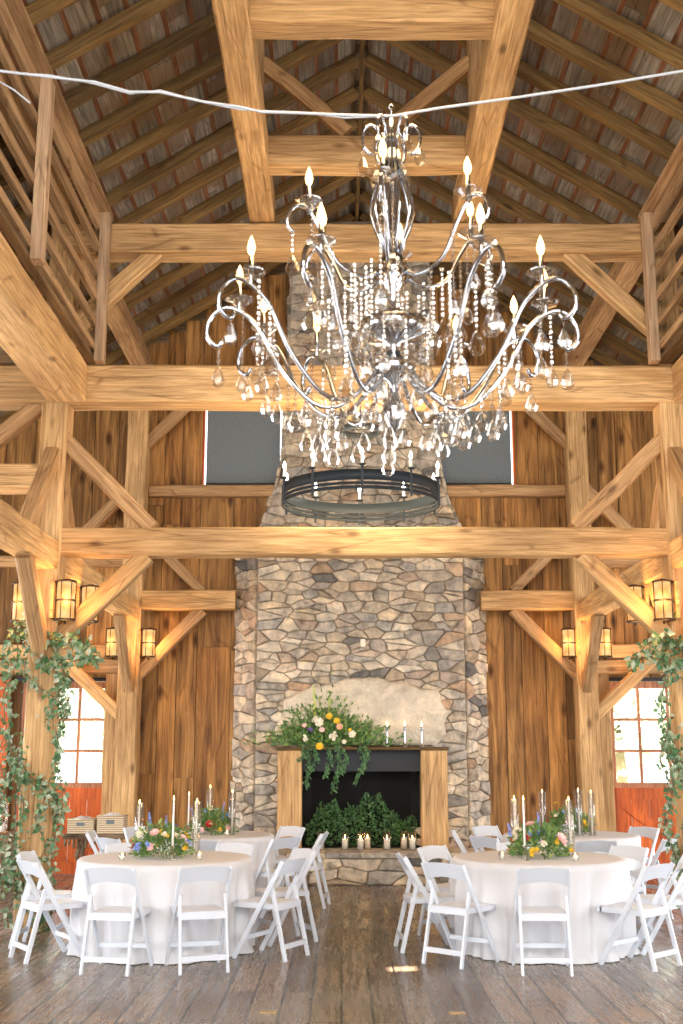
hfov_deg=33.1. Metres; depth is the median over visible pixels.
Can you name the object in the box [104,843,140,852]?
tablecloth
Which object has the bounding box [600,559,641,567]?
wall girt
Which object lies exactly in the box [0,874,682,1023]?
floor
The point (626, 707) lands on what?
tree
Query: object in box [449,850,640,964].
tablecloth
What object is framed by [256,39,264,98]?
post
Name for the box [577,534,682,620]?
beam
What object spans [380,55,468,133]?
knee brace
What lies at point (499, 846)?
folding chair
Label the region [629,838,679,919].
folding chair
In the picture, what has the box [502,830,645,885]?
tablecloth
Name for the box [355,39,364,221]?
ridge beam
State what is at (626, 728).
tree
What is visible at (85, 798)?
door
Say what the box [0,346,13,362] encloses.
floor
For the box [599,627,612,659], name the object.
wall lantern
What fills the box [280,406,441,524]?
ring chandelier
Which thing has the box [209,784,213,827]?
taper candle
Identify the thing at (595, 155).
ceiling
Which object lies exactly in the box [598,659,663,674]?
lintel
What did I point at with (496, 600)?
tie beam
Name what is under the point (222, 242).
tie beam
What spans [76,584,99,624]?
wall lantern
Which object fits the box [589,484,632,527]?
knee brace
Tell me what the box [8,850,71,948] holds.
folding chair
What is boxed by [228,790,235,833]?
taper candle
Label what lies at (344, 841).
candle
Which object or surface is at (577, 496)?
timber post
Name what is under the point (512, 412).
window
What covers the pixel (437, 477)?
candle holder
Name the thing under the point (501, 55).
beam
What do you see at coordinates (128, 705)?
timber post
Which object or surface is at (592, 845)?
folding chair
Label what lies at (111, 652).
wall lantern
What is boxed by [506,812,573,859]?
centrepiece
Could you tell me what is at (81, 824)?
wicker basket
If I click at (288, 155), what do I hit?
beam
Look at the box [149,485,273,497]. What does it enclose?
beam
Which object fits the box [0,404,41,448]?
knee brace
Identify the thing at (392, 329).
crystal chandelier
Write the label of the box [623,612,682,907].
garland
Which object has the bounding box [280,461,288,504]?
candle holder
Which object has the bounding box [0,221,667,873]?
wall
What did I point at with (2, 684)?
door
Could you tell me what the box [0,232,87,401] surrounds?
beam
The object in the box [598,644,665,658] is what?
wall girt
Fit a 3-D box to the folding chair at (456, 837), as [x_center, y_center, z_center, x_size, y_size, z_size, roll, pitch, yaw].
[1.496,4.035,13.047,0.527,0.807,0.452,-1,-12,5]
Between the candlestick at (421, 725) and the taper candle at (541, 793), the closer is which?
the taper candle at (541, 793)
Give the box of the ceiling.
[0,0,682,423]
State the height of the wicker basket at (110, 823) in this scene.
0.252 m
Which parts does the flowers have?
flower, flower, flower, flower, flower, flower, flower, flower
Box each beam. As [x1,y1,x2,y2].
[0,60,152,364]
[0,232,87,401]
[0,365,682,411]
[0,464,37,494]
[0,499,138,620]
[0,556,122,567]
[61,527,667,558]
[62,223,662,262]
[142,590,236,610]
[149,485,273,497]
[211,0,275,222]
[250,0,494,40]
[268,135,464,175]
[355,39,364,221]
[446,484,564,497]
[451,0,535,222]
[479,590,573,610]
[559,161,682,365]
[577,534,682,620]
[672,354,682,401]
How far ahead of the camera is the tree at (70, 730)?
32.30 m
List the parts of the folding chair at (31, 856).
leg, backrest, leg, long rail, seat, long rail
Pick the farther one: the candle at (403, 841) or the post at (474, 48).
the candle at (403, 841)
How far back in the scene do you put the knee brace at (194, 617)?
16.35 m
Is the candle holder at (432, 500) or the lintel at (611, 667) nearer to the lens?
the candle holder at (432, 500)
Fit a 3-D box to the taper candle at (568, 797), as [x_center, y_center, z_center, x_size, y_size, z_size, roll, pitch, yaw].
[2.050,2.823,10.341,0.080,0.522,0.080,0,-12,0]
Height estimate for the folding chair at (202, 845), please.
0.807 m
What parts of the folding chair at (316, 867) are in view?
seat, long rail, leg, long rail, backrest, leg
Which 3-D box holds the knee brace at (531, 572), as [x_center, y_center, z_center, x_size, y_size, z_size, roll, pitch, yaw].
[2.923,0.701,16.660,1.018,1.023,0.136,0,-12,0]
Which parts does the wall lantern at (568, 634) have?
lamp shade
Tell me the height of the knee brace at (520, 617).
1.081 m
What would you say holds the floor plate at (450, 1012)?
on the floor at (355, 973)
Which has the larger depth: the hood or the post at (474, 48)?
the hood
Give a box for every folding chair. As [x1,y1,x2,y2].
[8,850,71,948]
[8,858,87,964]
[79,867,152,976]
[85,830,104,853]
[95,836,121,853]
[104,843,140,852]
[123,826,144,842]
[165,865,231,975]
[180,840,221,850]
[215,842,255,859]
[232,857,309,962]
[253,836,300,918]
[255,847,317,946]
[275,826,304,888]
[309,831,330,908]
[394,852,455,953]
[417,845,451,935]
[421,861,499,969]
[450,830,467,853]
[469,835,500,851]
[472,825,501,851]
[495,842,532,850]
[512,867,573,976]
[574,840,616,852]
[597,862,682,971]
[608,845,652,929]
[628,826,659,888]
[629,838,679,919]
[634,854,682,954]
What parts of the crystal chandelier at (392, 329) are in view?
bulb, bulb, bulb, arm, arm, arm, bulb, bulb, bulb, arm, arm, arm, arm, bulb, arm, arm, bulb, arm, arm, arm, arm, bulb, bulb, bulb, arm, bulb, arm, arm, bulb, bulb, drip plate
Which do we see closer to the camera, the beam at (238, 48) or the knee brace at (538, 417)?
the beam at (238, 48)
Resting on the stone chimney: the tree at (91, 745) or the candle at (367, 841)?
the candle at (367, 841)
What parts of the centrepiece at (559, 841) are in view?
flower, flower, flower, flower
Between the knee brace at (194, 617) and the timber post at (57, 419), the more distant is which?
the knee brace at (194, 617)
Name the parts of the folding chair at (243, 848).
backrest, long rail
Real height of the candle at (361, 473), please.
0.455 m
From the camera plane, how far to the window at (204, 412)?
17.38 m
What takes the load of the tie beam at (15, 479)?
attached to the timber post at (57, 419)
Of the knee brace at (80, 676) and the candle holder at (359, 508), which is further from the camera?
the knee brace at (80, 676)
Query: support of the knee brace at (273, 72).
on the beam at (288, 155)
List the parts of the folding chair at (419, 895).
backrest, leg, leg, seat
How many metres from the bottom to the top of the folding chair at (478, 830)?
0.807 m
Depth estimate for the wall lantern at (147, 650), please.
16.25 m
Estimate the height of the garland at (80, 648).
3.179 m
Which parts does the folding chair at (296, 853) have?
long rail, seat, leg, backrest, leg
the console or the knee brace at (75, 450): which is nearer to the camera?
the knee brace at (75, 450)
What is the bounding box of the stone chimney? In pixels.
[230,222,495,884]
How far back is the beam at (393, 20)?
9.13 m
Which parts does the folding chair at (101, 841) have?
long rail, backrest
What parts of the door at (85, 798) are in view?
panel, glazing frame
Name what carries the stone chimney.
on the floor at (355, 973)
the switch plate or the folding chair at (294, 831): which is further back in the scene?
the switch plate
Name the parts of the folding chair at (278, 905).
long rail, seat, leg, long rail, backrest, leg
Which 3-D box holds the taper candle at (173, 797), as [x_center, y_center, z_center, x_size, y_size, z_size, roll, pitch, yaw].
[-1.460,2.736,9.971,0.076,0.542,0.076,0,-12,0]
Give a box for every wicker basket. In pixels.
[67,816,96,833]
[96,812,127,833]
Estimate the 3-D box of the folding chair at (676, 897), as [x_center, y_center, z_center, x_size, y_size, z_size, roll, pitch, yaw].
[2.808,3.393,9.968,0.527,0.807,0.452,-2,-12,8]
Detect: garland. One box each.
[0,612,104,931]
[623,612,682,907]
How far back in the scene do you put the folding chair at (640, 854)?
10.95 m
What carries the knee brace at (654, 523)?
attached to the timber post at (667, 416)
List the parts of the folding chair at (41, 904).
leg, backrest, leg, long rail, seat, long rail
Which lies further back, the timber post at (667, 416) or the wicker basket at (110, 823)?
the wicker basket at (110, 823)
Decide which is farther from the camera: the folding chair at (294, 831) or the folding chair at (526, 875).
the folding chair at (294, 831)
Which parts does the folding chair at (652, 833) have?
backrest, long rail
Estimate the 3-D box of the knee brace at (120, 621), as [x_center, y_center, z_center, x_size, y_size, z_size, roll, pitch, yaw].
[-2.998,1.920,15.844,0.151,1.083,1.031,0,-12,0]
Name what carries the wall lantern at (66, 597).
attached to the timber post at (57, 419)
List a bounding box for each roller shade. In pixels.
[206,411,280,484]
[436,411,511,484]
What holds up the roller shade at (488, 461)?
attached to the wall
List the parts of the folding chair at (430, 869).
leg, long rail, backrest, seat, leg, long rail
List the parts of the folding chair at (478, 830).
long rail, backrest, long rail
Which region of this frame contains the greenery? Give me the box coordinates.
[304,792,418,847]
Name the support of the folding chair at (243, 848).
on the floor at (355, 973)
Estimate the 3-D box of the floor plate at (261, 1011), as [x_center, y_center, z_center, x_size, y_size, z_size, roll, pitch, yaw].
[-0.485,3.298,7.591,0.110,0.004,0.060,0,-12,0]
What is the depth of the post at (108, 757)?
16.23 m
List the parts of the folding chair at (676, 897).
seat, leg, backrest, leg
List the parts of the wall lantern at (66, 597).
lamp shade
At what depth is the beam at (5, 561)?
16.84 m
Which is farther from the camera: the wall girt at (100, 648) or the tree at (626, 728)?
the tree at (626, 728)
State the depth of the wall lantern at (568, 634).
16.25 m
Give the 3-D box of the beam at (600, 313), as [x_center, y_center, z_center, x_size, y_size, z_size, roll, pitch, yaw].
[3.460,-3.693,10.353,0.272,0.282,14.760,0,-12,0]
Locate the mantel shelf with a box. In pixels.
[276,747,448,749]
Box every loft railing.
[0,0,112,363]
[638,135,682,363]
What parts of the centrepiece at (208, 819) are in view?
flower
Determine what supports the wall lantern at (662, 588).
attached to the timber post at (667, 416)
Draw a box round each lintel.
[0,659,117,674]
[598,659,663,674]
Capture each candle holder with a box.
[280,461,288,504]
[308,451,316,495]
[312,483,319,521]
[355,488,363,524]
[400,482,407,521]
[406,451,414,495]
[430,473,435,514]
[433,461,441,504]
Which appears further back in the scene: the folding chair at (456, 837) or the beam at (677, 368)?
the folding chair at (456, 837)
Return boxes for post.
[13,224,79,931]
[99,674,117,851]
[112,410,150,842]
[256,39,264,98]
[466,40,482,119]
[562,411,604,830]
[598,674,615,831]
[651,224,682,926]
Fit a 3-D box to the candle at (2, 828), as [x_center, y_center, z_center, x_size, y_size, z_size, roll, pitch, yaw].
[-4.162,3.866,14.108,0.060,0.108,0.060,0,-12,0]
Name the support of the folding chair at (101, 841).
on the floor at (355, 973)
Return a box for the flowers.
[228,671,412,794]
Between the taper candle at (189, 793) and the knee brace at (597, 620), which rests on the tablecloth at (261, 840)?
the taper candle at (189, 793)
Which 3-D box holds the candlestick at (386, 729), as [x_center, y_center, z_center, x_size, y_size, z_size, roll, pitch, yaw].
[0.621,3.036,15.732,0.070,0.340,0.068,0,-12,0]
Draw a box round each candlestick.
[384,722,389,746]
[402,722,407,746]
[419,722,424,746]
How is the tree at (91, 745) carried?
on the lawn
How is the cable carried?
hanging from the beam at (31, 334)
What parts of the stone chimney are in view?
surround post, surround post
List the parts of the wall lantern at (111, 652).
lamp shade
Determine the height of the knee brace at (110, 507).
1.107 m
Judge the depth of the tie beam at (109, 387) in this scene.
12.03 m
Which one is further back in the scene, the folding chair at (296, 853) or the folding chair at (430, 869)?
the folding chair at (296, 853)
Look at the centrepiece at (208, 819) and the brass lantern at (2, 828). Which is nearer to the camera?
the centrepiece at (208, 819)
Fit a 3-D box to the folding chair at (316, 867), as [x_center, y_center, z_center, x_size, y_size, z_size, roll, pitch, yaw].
[-0.404,3.999,12.877,0.527,0.807,0.452,-2,-12,8]
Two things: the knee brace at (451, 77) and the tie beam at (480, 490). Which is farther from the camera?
the tie beam at (480, 490)
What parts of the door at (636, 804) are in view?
glazing frame, panel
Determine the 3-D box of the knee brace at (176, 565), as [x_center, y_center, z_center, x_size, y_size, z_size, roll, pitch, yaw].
[-2.462,0.701,16.661,1.022,1.020,0.130,0,-12,0]
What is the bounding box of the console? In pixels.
[62,833,124,862]
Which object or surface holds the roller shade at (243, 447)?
attached to the wall
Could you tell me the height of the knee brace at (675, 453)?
1.076 m
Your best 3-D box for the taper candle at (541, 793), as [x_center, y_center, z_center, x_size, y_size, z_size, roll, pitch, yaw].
[2.280,3.395,13.031,0.080,0.502,0.080,0,-12,0]
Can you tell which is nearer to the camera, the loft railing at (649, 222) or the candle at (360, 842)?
the loft railing at (649, 222)
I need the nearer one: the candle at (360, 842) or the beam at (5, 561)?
the candle at (360, 842)
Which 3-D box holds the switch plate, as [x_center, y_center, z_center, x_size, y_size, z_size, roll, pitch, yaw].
[0.303,1.846,16.205,0.070,0.110,0.024,0,-12,0]
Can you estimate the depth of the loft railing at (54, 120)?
9.90 m
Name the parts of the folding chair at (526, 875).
long rail, leg, seat, backrest, long rail, leg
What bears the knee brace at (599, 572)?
attached to the timber post at (667, 416)
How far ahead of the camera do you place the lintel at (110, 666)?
16.45 m
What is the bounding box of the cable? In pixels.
[0,70,682,118]
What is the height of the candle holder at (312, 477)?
0.455 m
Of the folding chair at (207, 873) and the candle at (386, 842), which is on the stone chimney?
the candle at (386, 842)
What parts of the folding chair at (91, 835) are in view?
backrest, long rail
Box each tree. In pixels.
[56,689,104,767]
[68,693,103,775]
[613,689,672,782]
[620,690,671,768]
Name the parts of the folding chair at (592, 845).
long rail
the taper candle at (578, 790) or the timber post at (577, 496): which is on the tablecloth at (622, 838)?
the taper candle at (578, 790)
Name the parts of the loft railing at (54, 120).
post, sill, rail, post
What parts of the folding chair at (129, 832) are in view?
long rail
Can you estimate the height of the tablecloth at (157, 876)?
0.760 m
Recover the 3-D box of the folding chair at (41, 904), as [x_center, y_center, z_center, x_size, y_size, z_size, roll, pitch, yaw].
[-2.451,3.326,9.652,0.527,0.807,0.452,8,-14,-33]
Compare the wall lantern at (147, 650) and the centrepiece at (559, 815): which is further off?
the wall lantern at (147, 650)
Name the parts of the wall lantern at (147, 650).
lamp shade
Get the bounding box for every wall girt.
[0,644,117,658]
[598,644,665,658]
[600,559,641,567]
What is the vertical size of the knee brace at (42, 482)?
1.077 m
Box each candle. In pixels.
[0,822,4,831]
[137,800,142,852]
[170,797,176,859]
[187,793,189,824]
[192,799,200,852]
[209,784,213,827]
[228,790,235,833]
[342,837,347,848]
[356,831,364,849]
[357,448,366,491]
[363,834,371,848]
[384,836,389,848]
[401,836,406,848]
[408,831,416,849]
[513,797,515,825]
[522,797,528,860]
[541,793,543,821]
[568,797,571,854]
[574,790,582,834]
[587,790,595,834]
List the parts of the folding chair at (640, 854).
backrest, long rail, leg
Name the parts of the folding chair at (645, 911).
long rail, seat, leg, long rail, backrest, leg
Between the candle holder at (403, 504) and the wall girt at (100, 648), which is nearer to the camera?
the candle holder at (403, 504)
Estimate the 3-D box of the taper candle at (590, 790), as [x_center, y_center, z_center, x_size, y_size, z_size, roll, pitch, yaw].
[2.780,3.344,12.787,0.080,0.502,0.080,0,-12,0]
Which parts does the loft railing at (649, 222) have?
post, rail, sill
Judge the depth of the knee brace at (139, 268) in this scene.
12.38 m
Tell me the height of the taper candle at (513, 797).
0.522 m
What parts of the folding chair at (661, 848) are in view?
seat, long rail, leg, backrest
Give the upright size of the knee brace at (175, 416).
1.007 m
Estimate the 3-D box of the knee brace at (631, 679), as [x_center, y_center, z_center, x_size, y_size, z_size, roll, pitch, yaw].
[3.989,2.489,16.287,1.014,0.950,0.144,0,-12,1]
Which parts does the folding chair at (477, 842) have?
long rail, backrest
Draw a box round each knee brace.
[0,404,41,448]
[15,555,48,665]
[20,447,58,525]
[58,556,152,649]
[64,654,116,718]
[66,432,158,527]
[68,488,74,526]
[77,254,163,328]
[83,485,124,527]
[113,614,132,692]
[140,610,206,679]
[148,410,189,449]
[164,559,205,589]
[264,56,351,135]
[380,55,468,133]
[509,559,550,589]
[509,610,575,680]
[524,411,565,449]
[561,254,646,336]
[568,433,659,526]
[575,555,671,650]
[582,614,604,692]
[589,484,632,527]
[599,657,656,718]
[647,582,653,607]
[650,480,659,527]
[668,447,682,500]
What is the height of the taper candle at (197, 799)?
0.502 m
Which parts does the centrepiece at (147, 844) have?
flower, flower, flower, flower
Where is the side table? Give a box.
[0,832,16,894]
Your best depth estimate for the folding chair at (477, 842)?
12.28 m
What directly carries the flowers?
on the stone chimney
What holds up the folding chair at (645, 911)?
on the floor at (355, 973)
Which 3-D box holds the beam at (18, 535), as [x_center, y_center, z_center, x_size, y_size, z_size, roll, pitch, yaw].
[-3.000,0.053,9.847,0.252,0.300,13.300,0,-12,0]
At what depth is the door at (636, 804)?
16.35 m
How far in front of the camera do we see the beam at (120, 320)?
14.83 m
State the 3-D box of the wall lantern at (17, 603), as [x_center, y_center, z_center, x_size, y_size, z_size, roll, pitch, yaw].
[-3.236,0.933,11.727,0.252,0.455,0.204,0,-12,0]
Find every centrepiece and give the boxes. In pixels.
[128,812,195,858]
[183,802,238,834]
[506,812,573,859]
[546,802,595,835]
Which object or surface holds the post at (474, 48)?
on the beam at (501, 55)
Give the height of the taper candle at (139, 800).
0.492 m
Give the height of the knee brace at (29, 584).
1.060 m
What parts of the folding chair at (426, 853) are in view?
leg, backrest, seat, long rail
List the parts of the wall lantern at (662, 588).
lamp shade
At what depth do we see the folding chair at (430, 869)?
9.35 m
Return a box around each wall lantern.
[10,582,25,625]
[49,579,76,623]
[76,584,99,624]
[105,627,117,659]
[137,628,155,659]
[561,628,580,659]
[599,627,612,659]
[626,584,649,624]
[651,579,680,623]
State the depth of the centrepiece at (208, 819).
12.97 m
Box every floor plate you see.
[259,1010,276,1012]
[448,1011,465,1013]
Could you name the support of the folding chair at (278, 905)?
on the floor at (355, 973)
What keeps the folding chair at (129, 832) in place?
on the floor at (355, 973)
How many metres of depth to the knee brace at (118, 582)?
11.66 m
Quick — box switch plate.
[361,639,365,646]
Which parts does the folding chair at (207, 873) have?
long rail, leg, seat, backrest, long rail, leg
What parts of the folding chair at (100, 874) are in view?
leg, long rail, backrest, seat, leg, long rail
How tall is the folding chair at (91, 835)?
0.807 m
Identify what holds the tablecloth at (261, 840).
on the round table
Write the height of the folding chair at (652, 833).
0.807 m
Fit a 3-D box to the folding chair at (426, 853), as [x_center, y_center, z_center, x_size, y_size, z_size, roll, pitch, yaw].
[1.030,3.570,10.820,0.527,0.807,0.452,-10,-15,40]
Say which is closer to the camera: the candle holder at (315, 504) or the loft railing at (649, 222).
the loft railing at (649, 222)
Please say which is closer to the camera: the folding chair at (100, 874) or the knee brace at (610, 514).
the folding chair at (100, 874)
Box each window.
[202,411,205,484]
[511,411,515,484]
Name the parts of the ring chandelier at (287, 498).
hanging rod, hanging rod, hanging rod, stem, hanging rod, hanging rod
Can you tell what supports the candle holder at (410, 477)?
on the ring chandelier at (287, 498)
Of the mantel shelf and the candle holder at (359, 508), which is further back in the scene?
the mantel shelf
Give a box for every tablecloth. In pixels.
[66,850,254,964]
[139,830,275,909]
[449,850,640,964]
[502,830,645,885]
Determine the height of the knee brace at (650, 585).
1.056 m
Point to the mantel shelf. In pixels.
(277, 748)
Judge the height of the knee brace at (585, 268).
1.062 m
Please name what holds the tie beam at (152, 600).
attached to the timber post at (128, 705)
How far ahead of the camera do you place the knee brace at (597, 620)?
15.76 m
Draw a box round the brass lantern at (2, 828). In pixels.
[0,799,9,832]
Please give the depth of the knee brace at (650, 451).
11.88 m
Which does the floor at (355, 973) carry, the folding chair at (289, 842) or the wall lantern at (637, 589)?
the folding chair at (289, 842)
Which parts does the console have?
leg, leg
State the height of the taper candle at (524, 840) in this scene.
0.542 m
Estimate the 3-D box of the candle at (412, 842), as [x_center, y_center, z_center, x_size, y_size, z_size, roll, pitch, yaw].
[0.947,4.388,15.357,0.112,0.240,0.110,0,-12,0]
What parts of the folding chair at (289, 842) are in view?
long rail, leg, seat, long rail, backrest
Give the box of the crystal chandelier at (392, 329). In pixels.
[204,104,579,475]
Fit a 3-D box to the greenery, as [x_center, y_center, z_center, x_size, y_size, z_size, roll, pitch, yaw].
[0.273,4.226,15.811,1.614,0.748,0.358,0,-12,0]
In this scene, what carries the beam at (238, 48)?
on the tie beam at (222, 242)
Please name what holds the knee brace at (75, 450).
attached to the timber post at (57, 419)
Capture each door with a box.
[0,677,10,860]
[15,678,105,873]
[609,678,676,867]
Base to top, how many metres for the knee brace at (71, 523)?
1.076 m
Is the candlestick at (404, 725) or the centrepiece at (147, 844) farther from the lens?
the candlestick at (404, 725)
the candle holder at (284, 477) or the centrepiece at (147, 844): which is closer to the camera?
the centrepiece at (147, 844)
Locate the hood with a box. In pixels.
[302,751,419,770]
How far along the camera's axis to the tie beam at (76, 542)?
11.74 m
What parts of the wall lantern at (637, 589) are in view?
lamp shade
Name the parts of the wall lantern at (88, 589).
lamp shade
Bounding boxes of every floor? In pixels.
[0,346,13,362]
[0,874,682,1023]
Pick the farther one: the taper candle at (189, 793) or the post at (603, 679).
the post at (603, 679)
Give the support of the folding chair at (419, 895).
on the floor at (355, 973)
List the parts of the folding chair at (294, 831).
seat, backrest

